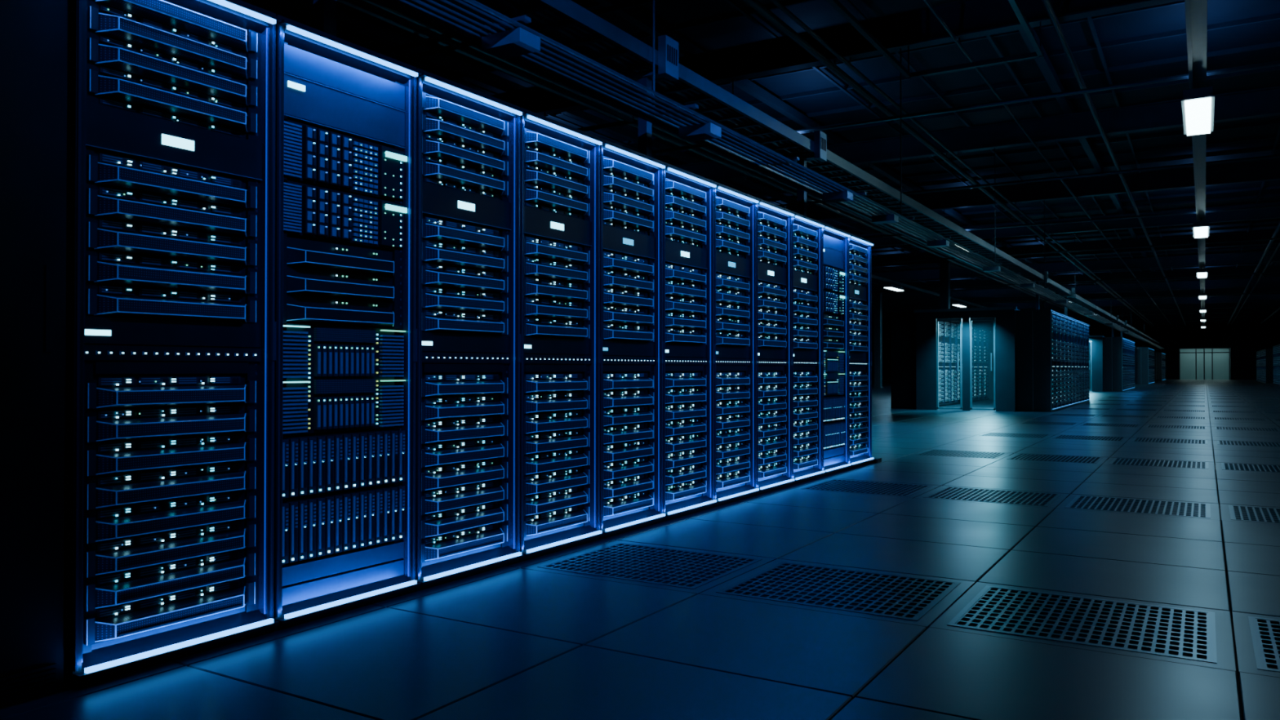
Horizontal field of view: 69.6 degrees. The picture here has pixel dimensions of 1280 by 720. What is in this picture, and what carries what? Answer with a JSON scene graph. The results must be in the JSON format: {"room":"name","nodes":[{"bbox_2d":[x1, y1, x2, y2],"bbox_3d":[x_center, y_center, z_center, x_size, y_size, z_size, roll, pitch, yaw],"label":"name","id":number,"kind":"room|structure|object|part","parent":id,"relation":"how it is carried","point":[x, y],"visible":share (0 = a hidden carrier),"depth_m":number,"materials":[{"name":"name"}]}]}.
{"room":"server room","nodes":[
{"label":"server room","id":0,"kind":"room"},
{"bbox_2d":[0,378,1279,719],"bbox_3d":[19.249,1.366,40.970,42.000,0.060,102.000,0,-1,31],"label":"floor","id":1,"kind":"structure","parent":0,"point":[513,642],"depth_m":3.46,"materials":[{"name":"tile"}]},
{"bbox_2d":[63,0,281,688],"bbox_3d":[-1.809,-0.140,3.227,0.785,2.240,0.694,0,-1,31],"label":"rack","id":2,"kind":"object","parent":1,"relation":"on","point":[171,355],"visible":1,"depth_m":3.02,"materials":[{"name":"black metal"}]},
{"bbox_2d":[273,14,422,631],"bbox_3d":[-1.443,-0.134,3.824,0.785,2.240,0.694,0,-1,31],"label":"rack","id":3,"kind":"object","parent":1,"relation":"on","point":[345,153],"visible":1,"depth_m":3.63,"materials":[{"name":"black metal"}]},
{"bbox_2d":[415,67,524,591],"bbox_3d":[-1.077,-0.128,4.420,0.785,2.240,0.694,0,-1,31],"label":"rack","id":4,"kind":"object","parent":1,"relation":"on","point":[469,337],"visible":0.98,"depth_m":4.23,"materials":[{"name":"black metal"}]},
{"bbox_2d":[519,107,604,561],"bbox_3d":[-0.712,-0.123,5.017,0.785,2.240,0.694,0,-1,31],"label":"rack","id":5,"kind":"object","parent":1,"relation":"on","point":[560,162],"visible":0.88,"depth_m":4.84,"materials":[{"name":"black metal"}]},
{"bbox_2d":[599,137,666,539],"bbox_3d":[-0.346,-0.117,5.614,0.785,2.240,0.694,0,-1,31],"label":"rack","id":6,"kind":"object","parent":1,"relation":"on","point":[631,181],"visible":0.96,"depth_m":5.45,"materials":[{"name":"black metal"}]},
{"bbox_2d":[617,34,678,156],"bbox_3d":[0.049,-1.720,6.437,0.414,0.979,0.180,0,-1,31],"label":"support post","id":7,"kind":"object","parent":6,"relation":"on","point":[668,47],"visible":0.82,"depth_m":6.38,"materials":[{"name":"metal"}]},
{"bbox_2d":[662,161,718,521],"bbox_3d":[0.020,-0.112,6.211,0.785,2.240,0.694,0,-1,31],"label":"rack","id":8,"kind":"object","parent":1,"relation":"on","point":[688,197],"visible":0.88,"depth_m":6.04,"materials":[{"name":"black metal"}]},
{"bbox_2d":[713,181,759,506],"bbox_3d":[0.386,-0.106,6.808,0.785,2.240,0.694,0,-1,31],"label":"rack","id":9,"kind":"object","parent":1,"relation":"on","point":[735,364],"visible":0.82,"depth_m":6.67,"materials":[{"name":"black metal"}]},
{"bbox_2d":[755,197,795,495],"bbox_3d":[0.751,-0.100,7.405,0.785,2.240,0.694,0,-1,31],"label":"rack","id":10,"kind":"object","parent":1,"relation":"on","point":[774,222],"visible":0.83,"depth_m":7.26,"materials":[{"name":"black metal"}]},
{"bbox_2d":[791,211,826,484],"bbox_3d":[1.117,-0.095,8.001,0.785,2.240,0.694,0,-1,31],"label":"rack","id":11,"kind":"object","parent":1,"relation":"on","point":[806,232],"visible":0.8,"depth_m":7.86,"materials":[{"name":"black metal"}]},
{"bbox_2d":[822,222,852,476],"bbox_3d":[1.483,-0.089,8.598,0.785,2.240,0.694,0,-1,31],"label":"rack","id":12,"kind":"object","parent":1,"relation":"on","point":[835,272],"visible":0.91,"depth_m":8.50,"materials":[{"name":"black metal"}]},
{"bbox_2d":[785,130,826,216],"bbox_3d":[1.590,-1.696,8.952,0.414,0.979,0.180,0,-1,31],"label":"support post","id":13,"kind":"object","parent":12,"relation":"on","point":[820,153],"visible":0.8,"depth_m":8.90,"materials":[{"name":"metal"}]},
{"bbox_2d":[848,232,874,469],"bbox_3d":[1.849,-0.083,9.195,0.785,2.240,0.694,0,-1,31],"label":"rack","id":14,"kind":"object","parent":1,"relation":"on","point":[859,248],"visible":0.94,"depth_m":9.08,"materials":[{"name":"black metal"}]},
{"bbox_2d":[871,457,881,462],"bbox_3d":[2.103,1.020,9.527,0.760,0.040,0.140,0,-1,31],"label":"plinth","id":15,"kind":"object","parent":1,"relation":"on","point":[876,460],"visible":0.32,"depth_m":9.30,"materials":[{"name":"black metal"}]},
{"bbox_2d":[872,292,883,387],"bbox_3d":[11.993,-1.002,46.377,0.400,4.779,0.400,0,-1,31],"label":"support column","id":16,"kind":"structure","parent":1,"relation":"on","point":[877,295],"depth_m":46.26,"materials":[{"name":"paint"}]},
{"bbox_2d":[522,540,1279,677],"bbox_3d":[1.281,0.990,3.752,3.818,0.011,0.837,0,-1,31],"label":"floor","id":17,"kind":"structure","parent":1,"relation":"on","point":[1220,651],"depth_m":3.74,"materials":[{"name":"tile"}]},
{"bbox_2d":[937,262,951,319],"bbox_3d":[11.048,-1.125,33.352,0.400,4.779,0.400,0,-1,31],"label":"support column","id":18,"kind":"structure","parent":1,"relation":"on","point":[944,268],"depth_m":33.25,"materials":[{"name":"metal"}]},
{"bbox_2d":[890,306,1089,412],"bbox_3d":[9.501,0.020,24.361,3.585,2.320,8.200,0,-1,31],"label":"pod","id":19,"kind":"object","parent":1,"relation":"on","point":[1033,360],"visible":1,"depth_m":21.34,"materials":[{"name":"metal"}]},
{"bbox_3d":[7.309,0.051,23.464,0.785,2.240,0.694,0,-1,32],"label":"frame","id":20,"kind":"part","parent":19,"relation":"part of","materials":[{"name":"black metal"}]},
{"bbox_3d":[7.675,0.057,24.061,0.785,2.240,0.694,0,-1,32],"label":"frame","id":21,"kind":"part","parent":19,"relation":"part of","materials":[{"name":"black metal"}]},
{"bbox_3d":[8.041,0.062,24.658,0.785,2.240,0.694,0,-1,32],"label":"frame","id":22,"kind":"part","parent":19,"relation":"part of","materials":[{"name":"black metal"}]},
{"bbox_3d":[8.406,0.068,25.255,0.785,2.240,0.694,0,-1,32],"label":"frame","id":23,"kind":"part","parent":19,"relation":"part of","materials":[{"name":"black metal"}]},
{"bbox_3d":[9.138,0.079,26.448,0.785,2.240,0.694,0,-1,32],"label":"frame","id":24,"kind":"part","parent":19,"relation":"part of","materials":[{"name":"black metal"}]},
{"bbox_3d":[9.504,0.085,27.045,0.785,2.240,0.694,0,-1,32],"label":"frame","id":25,"kind":"part","parent":19,"relation":"part of","materials":[{"name":"black metal"}]},
{"bbox_3d":[9.870,0.090,27.642,0.785,2.240,0.694,0,-1,32],"label":"frame","id":26,"kind":"part","parent":19,"relation":"part of","materials":[{"name":"black metal"}]},
{"bbox_3d":[10.235,0.096,28.239,0.785,2.240,0.694,0,-1,32],"label":"frame","id":27,"kind":"part","parent":19,"relation":"part of","materials":[{"name":"black metal"}]},
{"bbox_2d":[1029,271,1048,309],"bbox_3d":[9.349,-1.577,21.613,0.414,0.979,0.180,0,-1,31],"label":"support post","id":28,"kind":"object","parent":19,"relation":"on","point":[1037,282],"visible":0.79,"depth_m":21.57,"materials":[{"name":"metal"}]},
{"bbox_3d":[8.965,0.026,20.808,0.785,2.240,0.694,0,-1,32],"label":"frame","id":29,"kind":"part","parent":19,"relation":"part of","materials":[{"name":"black metal"}]},
{"bbox_3d":[9.331,0.032,21.404,0.785,2.240,0.694,0,-1,32],"label":"frame","id":30,"kind":"part","parent":19,"relation":"part of","materials":[{"name":"black metal"}]},
{"bbox_3d":[9.697,0.037,22.001,0.785,2.240,0.694,0,-1,32],"label":"frame","id":31,"kind":"part","parent":19,"relation":"part of","materials":[{"name":"black metal"}]},
{"bbox_2d":[1058,288,1075,315],"bbox_3d":[12.066,-1.535,26.047,0.414,0.979,0.180,0,-1,31],"label":"support post","id":32,"kind":"object","parent":19,"relation":"on","point":[1073,295],"visible":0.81,"depth_m":26.02,"materials":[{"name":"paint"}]},
{"bbox_2d":[475,0,1159,343],"bbox_3d":[18.958,-1.768,37.337,0.330,0.100,92.550,0,-1,31],"label":"cable tray","id":33,"kind":"object","parent":32,"relation":"on","point":[567,23],"visible":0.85,"depth_m":7.46,"materials":[{"name":"metal"}]},
{"bbox_3d":[10.062,0.043,22.598,0.785,2.240,0.694,0,-1,32],"label":"frame","id":34,"kind":"part","parent":19,"relation":"part of","materials":[{"name":"black metal"}]},
{"bbox_3d":[10.428,0.049,23.195,0.785,2.240,0.694,0,-1,32],"label":"frame","id":35,"kind":"part","parent":19,"relation":"part of","materials":[{"name":"black metal"}]},
{"bbox_3d":[10.794,0.054,23.792,0.785,2.240,0.694,0,-1,32],"label":"frame","id":36,"kind":"part","parent":19,"relation":"part of","materials":[{"name":"black metal"}]},
{"bbox_3d":[11.160,0.060,24.388,0.785,2.240,0.694,0,-1,32],"label":"frame","id":37,"kind":"part","parent":19,"relation":"part of","materials":[{"name":"black metal"}]},
{"bbox_3d":[11.525,0.066,24.985,0.785,2.240,0.694,0,-1,32],"label":"frame","id":38,"kind":"part","parent":19,"relation":"part of","materials":[{"name":"black metal"}]},
{"bbox_3d":[11.891,0.071,25.582,0.785,2.240,0.694,0,-1,32],"label":"frame","id":39,"kind":"part","parent":19,"relation":"part of","materials":[{"name":"black metal"}]},
{"bbox_3d":[12.257,0.077,26.179,0.785,2.240,0.694,0,-1,32],"label":"frame","id":40,"kind":"part","parent":19,"relation":"part of","materials":[{"name":"black metal"}]},
{"bbox_3d":[12.623,0.082,26.776,0.785,2.240,0.694,0,-1,32],"label":"frame","id":41,"kind":"part","parent":19,"relation":"part of","materials":[{"name":"black metal"}]},
{"bbox_2d":[793,478,1279,524],"bbox_3d":[3.046,1.017,6.632,3.818,0.011,0.837,0,-1,31],"label":"floor","id":42,"kind":"structure","parent":1,"relation":"on","point":[1211,511],"depth_m":6.63,"materials":[{"name":"tile"}]},
{"bbox_2d":[1039,302,1045,309],"bbox_3d":[23.170,-0.939,53.133,0.400,4.779,0.400,0,-1,31],"label":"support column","id":43,"kind":"structure","parent":1,"relation":"on","point":[1042,304],"depth_m":53.02,"materials":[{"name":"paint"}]},
{"bbox_2d":[911,448,1279,472],"bbox_3d":[4.811,1.044,9.512,3.818,0.011,0.837,0,-1,31],"label":"floor","id":44,"kind":"structure","parent":1,"relation":"on","point":[1115,461],"depth_m":9.50,"materials":[{"name":"tile"}]},
{"bbox_2d":[1088,335,1135,391],"bbox_3d":[20.275,0.185,41.942,3.585,2.320,8.200,0,-1,31],"label":"pod","id":45,"kind":"object","parent":1,"relation":"on","point":[1111,359],"visible":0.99,"depth_m":38.10,"materials":[{"name":"metal"}]},
{"bbox_2d":[1108,315,1118,337],"bbox_3d":[20.165,-1.411,39.262,0.414,0.979,0.180,0,-1,31],"label":"support post","id":46,"kind":"object","parent":45,"relation":"on","point":[1117,320],"visible":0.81,"depth_m":39.23,"materials":[{"name":"metal"}]},
{"bbox_2d":[1118,320,1126,337],"bbox_3d":[22.778,-1.370,43.525,0.414,0.979,0.180,0,-1,31],"label":"support post","id":47,"kind":"object","parent":45,"relation":"on","point":[1125,321],"visible":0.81,"depth_m":43.48,"materials":[{"name":"metal"}]},
{"bbox_3d":[19.739,0.192,38.388,0.785,2.240,0.694,0,-1,32],"label":"frame","id":48,"kind":"part","parent":45,"relation":"part of","materials":[{"name":"black metal"}]},
{"bbox_3d":[20.105,0.197,38.985,0.785,2.240,0.694,0,-1,32],"label":"frame","id":49,"kind":"part","parent":45,"relation":"part of","materials":[{"name":"black metal"}]},
{"bbox_3d":[20.471,0.203,39.582,0.785,2.240,0.694,0,-1,32],"label":"frame","id":50,"kind":"part","parent":45,"relation":"part of","materials":[{"name":"black metal"}]},
{"bbox_3d":[20.836,0.209,40.179,0.785,2.240,0.694,0,-1,32],"label":"frame","id":51,"kind":"part","parent":45,"relation":"part of","materials":[{"name":"black metal"}]},
{"bbox_3d":[21.202,0.214,40.775,0.785,2.240,0.694,0,-1,32],"label":"frame","id":52,"kind":"part","parent":45,"relation":"part of","materials":[{"name":"black metal"}]},
{"bbox_3d":[21.568,0.220,41.372,0.785,2.240,0.694,0,-1,32],"label":"frame","id":53,"kind":"part","parent":45,"relation":"part of","materials":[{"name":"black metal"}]},
{"bbox_3d":[21.934,0.226,41.969,0.785,2.240,0.694,0,-1,32],"label":"frame","id":54,"kind":"part","parent":45,"relation":"part of","materials":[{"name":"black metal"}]},
{"bbox_3d":[22.299,0.231,42.566,0.785,2.240,0.694,0,-1,32],"label":"frame","id":55,"kind":"part","parent":45,"relation":"part of","materials":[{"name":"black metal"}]},
{"bbox_3d":[22.665,0.237,43.163,0.785,2.240,0.694,0,-1,32],"label":"frame","id":56,"kind":"part","parent":45,"relation":"part of","materials":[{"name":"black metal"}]},
{"bbox_3d":[23.031,0.242,43.760,0.785,2.240,0.694,0,-1,32],"label":"frame","id":57,"kind":"part","parent":45,"relation":"part of","materials":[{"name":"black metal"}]},
{"bbox_3d":[23.397,0.248,44.356,0.785,2.240,0.694,0,-1,32],"label":"frame","id":58,"kind":"part","parent":45,"relation":"part of","materials":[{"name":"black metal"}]},
{"bbox_2d":[975,432,1279,447],"bbox_3d":[6.576,1.071,12.392,3.818,0.011,0.837,0,-1,31],"label":"floor","id":59,"kind":"structure","parent":1,"relation":"on","point":[1131,439],"depth_m":12.34,"materials":[{"name":"tile"}]},
{"bbox_2d":[1134,346,1154,384],"bbox_3d":[31.049,0.351,59.523,3.585,2.320,8.200,0,-1,31],"label":"pod","id":60,"kind":"object","parent":1,"relation":"on","point":[1144,356],"visible":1,"depth_m":55.69,"materials":[{"name":"metal"}]},
{"bbox_3d":[30.513,0.357,55.969,0.785,2.240,0.694,0,-1,32],"label":"frame","id":61,"kind":"part","parent":60,"relation":"part of","materials":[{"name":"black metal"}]},
{"bbox_3d":[33.805,0.408,61.340,0.785,2.240,0.694,0,-1,32],"label":"frame","id":62,"kind":"part","parent":60,"relation":"part of","materials":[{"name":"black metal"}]},
{"bbox_2d":[1017,421,1279,431],"bbox_3d":[8.341,1.099,15.272,3.818,0.011,0.836,0,-1,31],"label":"floor","id":63,"kind":"structure","parent":1,"relation":"on","point":[1212,428],"depth_m":15.14,"materials":[{"name":"tile"}]},
{"bbox_2d":[1154,351,1165,380],"bbox_3d":[41.823,0.517,77.103,3.585,2.320,8.200,0,-1,31],"label":"pod","id":64,"kind":"object","parent":1,"relation":"on","point":[1159,357],"visible":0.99,"depth_m":73.22,"materials":[{"name":"metal"}]},
{"bbox_2d":[1148,395,1175,395],"bbox_3d":[18.524,1.264,32.803,0.948,0.011,0.836,0,-1,31],"label":"floor","id":65,"kind":"structure","parent":1,"relation":"on","point":[1148,395],"depth_m":32.62,"materials":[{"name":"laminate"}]},
{"bbox_2d":[1045,413,1279,421],"bbox_3d":[10.514,1.123,17.902,4.774,0.011,0.836,0,-1,31],"label":"floor","id":66,"kind":"structure","parent":1,"relation":"on","point":[1211,418],"depth_m":17.92,"materials":[{"name":"tile"}]},
{"bbox_2d":[1153,391,1179,391],"bbox_3d":[22.054,1.318,38.563,0.948,0.011,0.836,0,-1,31],"label":"floor","id":67,"kind":"structure","parent":1,"relation":"on","point":[1153,391],"depth_m":38.47,"materials":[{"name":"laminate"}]},
{"bbox_2d":[1156,389,1182,390],"bbox_3d":[23.819,1.345,41.443,0.948,0.011,0.836,0,-1,31],"label":"floor","id":68,"kind":"structure","parent":1,"relation":"on","point":[1157,389],"depth_m":41.43,"materials":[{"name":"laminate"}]},
{"bbox_2d":[1067,408,1279,413],"bbox_3d":[12.279,1.151,20.782,4.774,0.011,0.836,0,-1,31],"label":"floor","id":69,"kind":"structure","parent":1,"relation":"on","point":[1209,411],"depth_m":20.70,"materials":[{"name":"tile"}]},
{"bbox_2d":[1084,403,1279,408],"bbox_3d":[14.044,1.178,23.663,4.774,0.011,0.836,0,-1,31],"label":"floor","id":70,"kind":"structure","parent":1,"relation":"on","point":[1209,406],"depth_m":23.86,"materials":[{"name":"tile"}]},
{"bbox_2d":[1095,400,1279,403],"bbox_3d":[15.809,1.205,26.543,4.774,0.011,0.836,0,-1,31],"label":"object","id":71,"kind":"structure","parent":1,"relation":"on","point":[1208,402],"depth_m":26.26,"materials":[{"name":"laminate"}]},
{"bbox_2d":[1138,397,1279,399],"bbox_3d":[17.982,1.230,29.173,3.818,0.011,0.837,0,-1,31],"label":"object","id":72,"kind":"structure","parent":1,"relation":"on","point":[1245,399],"depth_m":29.08,"materials":[{"name":"laminate"}]},
{"bbox_2d":[1207,393,1236,394],"bbox_3d":[21.920,1.281,34.683,0.948,0.011,0.836,0,-1,31],"label":"floor","id":73,"kind":"structure","parent":1,"relation":"on","point":[1207,393],"depth_m":34.73,"materials":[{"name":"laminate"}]},
{"bbox_2d":[1209,395,1239,396],"bbox_3d":[20.155,1.254,31.803,0.948,0.011,0.836,0,-1,31],"label":"floor","id":74,"kind":"structure","parent":1,"relation":"on","point":[1210,396],"depth_m":31.65,"materials":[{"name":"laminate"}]},
{"bbox_2d":[1232,390,1258,391],"bbox_3d":[26.265,1.331,39.944,0.948,0.011,0.836,0,-1,31],"label":"floor","id":75,"kind":"structure","parent":1,"relation":"on","point":[1233,390],"depth_m":39.90,"materials":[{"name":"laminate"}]},
{"bbox_2d":[1235,391,1262,392],"bbox_3d":[24.500,1.304,37.063,0.948,0.011,0.836,0,-1,31],"label":"floor","id":76,"kind":"structure","parent":1,"relation":"on","point":[1235,392],"depth_m":37.12,"materials":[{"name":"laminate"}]},
{"bbox_2d":[1255,348,1273,383],"bbox_3d":[44.115,0.441,64.797,0.785,2.240,12.594,0,-1,31],"label":"pod","id":77,"kind":"object","parent":1,"relation":"on","point":[1264,364],"visible":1,"depth_m":60.53,"materials":[{"name":"black metal"}]},
{"bbox_3d":[43.933,0.438,64.499,0.785,2.240,0.694,0,-1,32],"label":"frame","id":78,"kind":"part","parent":77,"relation":"part of","materials":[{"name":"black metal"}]},
{"bbox_3d":[42.835,0.421,62.708,0.785,2.240,0.694,0,-1,32],"label":"frame","id":79,"kind":"part","parent":77,"relation":"part of","materials":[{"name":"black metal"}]},
{"bbox_3d":[41.738,0.404,60.918,0.785,2.240,0.694,0,-1,32],"label":"frame","id":80,"kind":"part","parent":77,"relation":"part of","materials":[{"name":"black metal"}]},
{"bbox_3d":[41.007,0.393,59.724,0.785,2.240,0.694,0,-1,32],"label":"frame","id":81,"kind":"part","parent":77,"relation":"part of","materials":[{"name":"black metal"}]},
{"bbox_2d":[1272,344,1279,386],"bbox_3d":[33.666,0.280,47.745,0.785,2.240,12.594,0,-1,31],"label":"pod","id":82,"kind":"object","parent":1,"relation":"on","point":[1276,349],"visible":1,"depth_m":50.90,"materials":[{"name":"black metal"}]},
{"bbox_3d":[36.774,0.328,52.818,0.785,2.240,0.694,0,-1,32],"label":"frame","id":83,"kind":"part","parent":82,"relation":"part of","materials":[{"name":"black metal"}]},
{"bbox_3d":[36.409,0.322,52.221,0.785,2.240,0.694,0,-1,32],"label":"frame","id":84,"kind":"part","parent":82,"relation":"part of","materials":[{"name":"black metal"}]},
{"bbox_3d":[36.043,0.317,51.624,0.785,2.240,0.694,0,-1,32],"label":"frame","id":85,"kind":"part","parent":82,"relation":"part of","materials":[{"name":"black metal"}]},
{"bbox_3d":[35.677,0.311,51.028,0.785,2.240,0.694,0,-1,32],"label":"frame","id":86,"kind":"part","parent":82,"relation":"part of","materials":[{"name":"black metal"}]},
{"bbox_3d":[35.311,0.305,50.431,0.785,2.240,0.694,0,-1,32],"label":"frame","id":87,"kind":"part","parent":82,"relation":"part of","materials":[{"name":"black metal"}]},
{"bbox_3d":[34.946,0.300,49.834,0.785,2.240,0.694,0,-1,32],"label":"frame","id":88,"kind":"part","parent":82,"relation":"part of","materials":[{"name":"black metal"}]},
{"bbox_3d":[34.580,0.294,49.237,0.785,2.240,0.694,0,-1,32],"label":"frame","id":89,"kind":"part","parent":82,"relation":"part of","materials":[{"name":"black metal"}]},
{"bbox_3d":[34.214,0.288,48.640,0.785,2.240,0.694,0,-1,32],"label":"frame","id":90,"kind":"part","parent":82,"relation":"part of","materials":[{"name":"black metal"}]},
{"bbox_2d":[241,0,1279,302],"bbox_3d":[18.663,-4.071,40.735,38.300,0.190,98.100,0,-1,31],"label":"ceiling","id":91,"kind":"structure","parent":0,"point":[1148,42],"depth_m":14.63,"materials":[{"name":"paint"}]},
{"bbox_2d":[277,0,1279,326],"bbox_3d":[18.663,-3.711,40.732,38.300,0.530,98.100,0,-1,31],"label":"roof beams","id":92,"kind":"structure","parent":91,"relation":"attached to","point":[920,28],"depth_m":18.69,"materials":[{"name":"metal"}]},
{"bbox_2d":[344,0,635,131],"bbox_3d":[-2.258,-3.537,10.894,1.600,0.379,5.800,0,-1,31],"label":"frame","id":93,"kind":"object","parent":92,"relation":"attached to","point":[361,3],"visible":0.4,"depth_m":10.43,"materials":[{"name":"metal"}]},
{"bbox_2d":[375,0,1164,349],"bbox_3d":[19.303,-2.350,37.131,0.340,2.259,92.550,0,-1,31],"label":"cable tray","id":94,"kind":"object","parent":92,"relation":"hanging from","point":[521,45],"visible":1,"depth_m":5.90,"materials":[{"name":"metal"}]},
{"bbox_2d":[336,0,1279,327],"bbox_3d":[21.187,-3.343,38.436,24.000,0.247,96.788,0,-1,31],"label":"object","id":95,"kind":"object","parent":92,"relation":"attached to","point":[756,5],"visible":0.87,"depth_m":14.33,"materials":[{"name":"metal"}]},
{"bbox_2d":[732,79,1093,304],"bbox_3d":[17.805,-3.260,39.231,0.180,0.399,94.550,0,-1,31],"label":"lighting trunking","id":96,"kind":"object","parent":92,"relation":"hanging from","point":[732,79],"visible":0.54,"depth_m":17.12,"materials":[{"name":"metal"}]},
{"bbox_2d":[871,274,994,307],"bbox_3d":[13.286,-3.234,42.000,0.180,0.399,94.550,0,-1,31],"label":"lighting trunking","id":97,"kind":"object","parent":92,"relation":"hanging from","point":[875,277],"visible":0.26,"depth_m":39.84,"materials":[{"name":"metal"}]},
{"bbox_2d":[883,281,904,291],"bbox_3d":[10.195,-2.954,36.954,0.340,0.255,1.900,0,-1,31],"label":"ceiling light","id":98,"kind":"object","parent":97,"relation":"hanging from","point":[891,286],"visible":1,"depth_m":36.56,"materials":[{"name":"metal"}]},
{"bbox_2d":[951,300,966,306],"bbox_3d":[16.241,-2.861,46.818,0.340,0.255,1.900,0,-1,31],"label":"ceiling light","id":99,"kind":"object","parent":97,"relation":"hanging from","point":[955,304],"visible":1,"depth_m":46.39,"materials":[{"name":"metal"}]},
{"bbox_2d":[826,0,1043,79],"bbox_3d":[2.303,-3.563,8.099,1.500,0.379,5.800,0,-1,31],"label":"frame","id":100,"kind":"object","parent":92,"relation":"attached to","point":[836,4],"visible":1,"depth_m":10.11,"materials":[{"name":"metal"}]},
{"bbox_2d":[1184,0,1207,324],"bbox_3d":[22.281,-3.286,36.488,0.180,0.399,94.550,0,-1,31],"label":"lighting trunking","id":101,"kind":"object","parent":92,"relation":"hanging from","point":[1196,11],"visible":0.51,"depth_m":10.90,"materials":[{"name":"metal"}]},
{"bbox_2d":[1181,83,1214,135],"bbox_3d":[7.100,-3.192,11.712,0.340,0.255,1.900,0,-1,31],"label":"ceiling light","id":102,"kind":"object","parent":101,"relation":"hanging from","point":[1197,104],"visible":1,"depth_m":11.35,"materials":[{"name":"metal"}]},
{"bbox_2d":[1191,217,1209,238],"bbox_3d":[13.145,-3.099,21.577,0.340,0.255,1.900,0,-1,31],"label":"ceiling light","id":103,"kind":"object","parent":101,"relation":"hanging from","point":[1201,228],"visible":1,"depth_m":21.05,"materials":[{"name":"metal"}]},
{"bbox_2d":[1195,266,1208,278],"bbox_3d":[19.191,-3.006,31.442,0.340,0.255,1.900,0,-1,31],"label":"ceiling light","id":104,"kind":"object","parent":101,"relation":"hanging from","point":[1202,273],"visible":1,"depth_m":30.82,"materials":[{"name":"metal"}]},
{"bbox_2d":[1198,290,1207,299],"bbox_3d":[25.236,-2.913,41.306,0.340,0.255,1.900,0,-1,31],"label":"ceiling light","id":105,"kind":"object","parent":101,"relation":"hanging from","point":[1202,295],"visible":1,"depth_m":40.64,"materials":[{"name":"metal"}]},
{"bbox_2d":[1199,306,1206,312],"bbox_3d":[31.281,-2.820,51.171,0.340,0.255,1.900,0,-1,31],"label":"ceiling light","id":106,"kind":"object","parent":101,"relation":"hanging from","point":[1202,309],"visible":1,"depth_m":50.42,"materials":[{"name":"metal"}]},
{"bbox_2d":[1200,317,1206,321],"bbox_3d":[37.327,-2.727,61.035,0.340,0.255,1.900,0,-1,31],"label":"ceiling light","id":107,"kind":"object","parent":101,"relation":"hanging from","point":[1202,319],"visible":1,"depth_m":60.28,"materials":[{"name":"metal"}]},
{"bbox_2d":[871,322,890,379],"bbox_3d":[2.250,-1.272,50.768,0.200,5.400,98.100,0,-1,31],"label":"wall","id":108,"kind":"structure","parent":0,"point":[886,330],"depth_m":82.92,"materials":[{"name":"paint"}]},
{"bbox_2d":[1088,322,1279,379],"bbox_3d":[44.344,-0.971,82.615,38.300,5.400,0.200,0,-1,31],"label":"wall","id":109,"kind":"structure","parent":0,"point":[1243,340],"depth_m":79.33,"materials":[{"name":"paint"}]},
{"bbox_2d":[1178,347,1230,379],"bbox_3d":[48.833,0.326,79.708,3.780,2.750,0.035,0,-1,31],"label":"door frame","id":110,"kind":"structure","parent":109,"relation":"in","point":[1195,352],"depth_m":79.69,"materials":[{"name":"paint"}]},
{"bbox_2d":[1179,348,1229,379],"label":"door","id":111,"kind":"structure","parent":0,"point":[1220,360],"depth_m":82.68,"materials":[{"name":"teal"}]}
]}

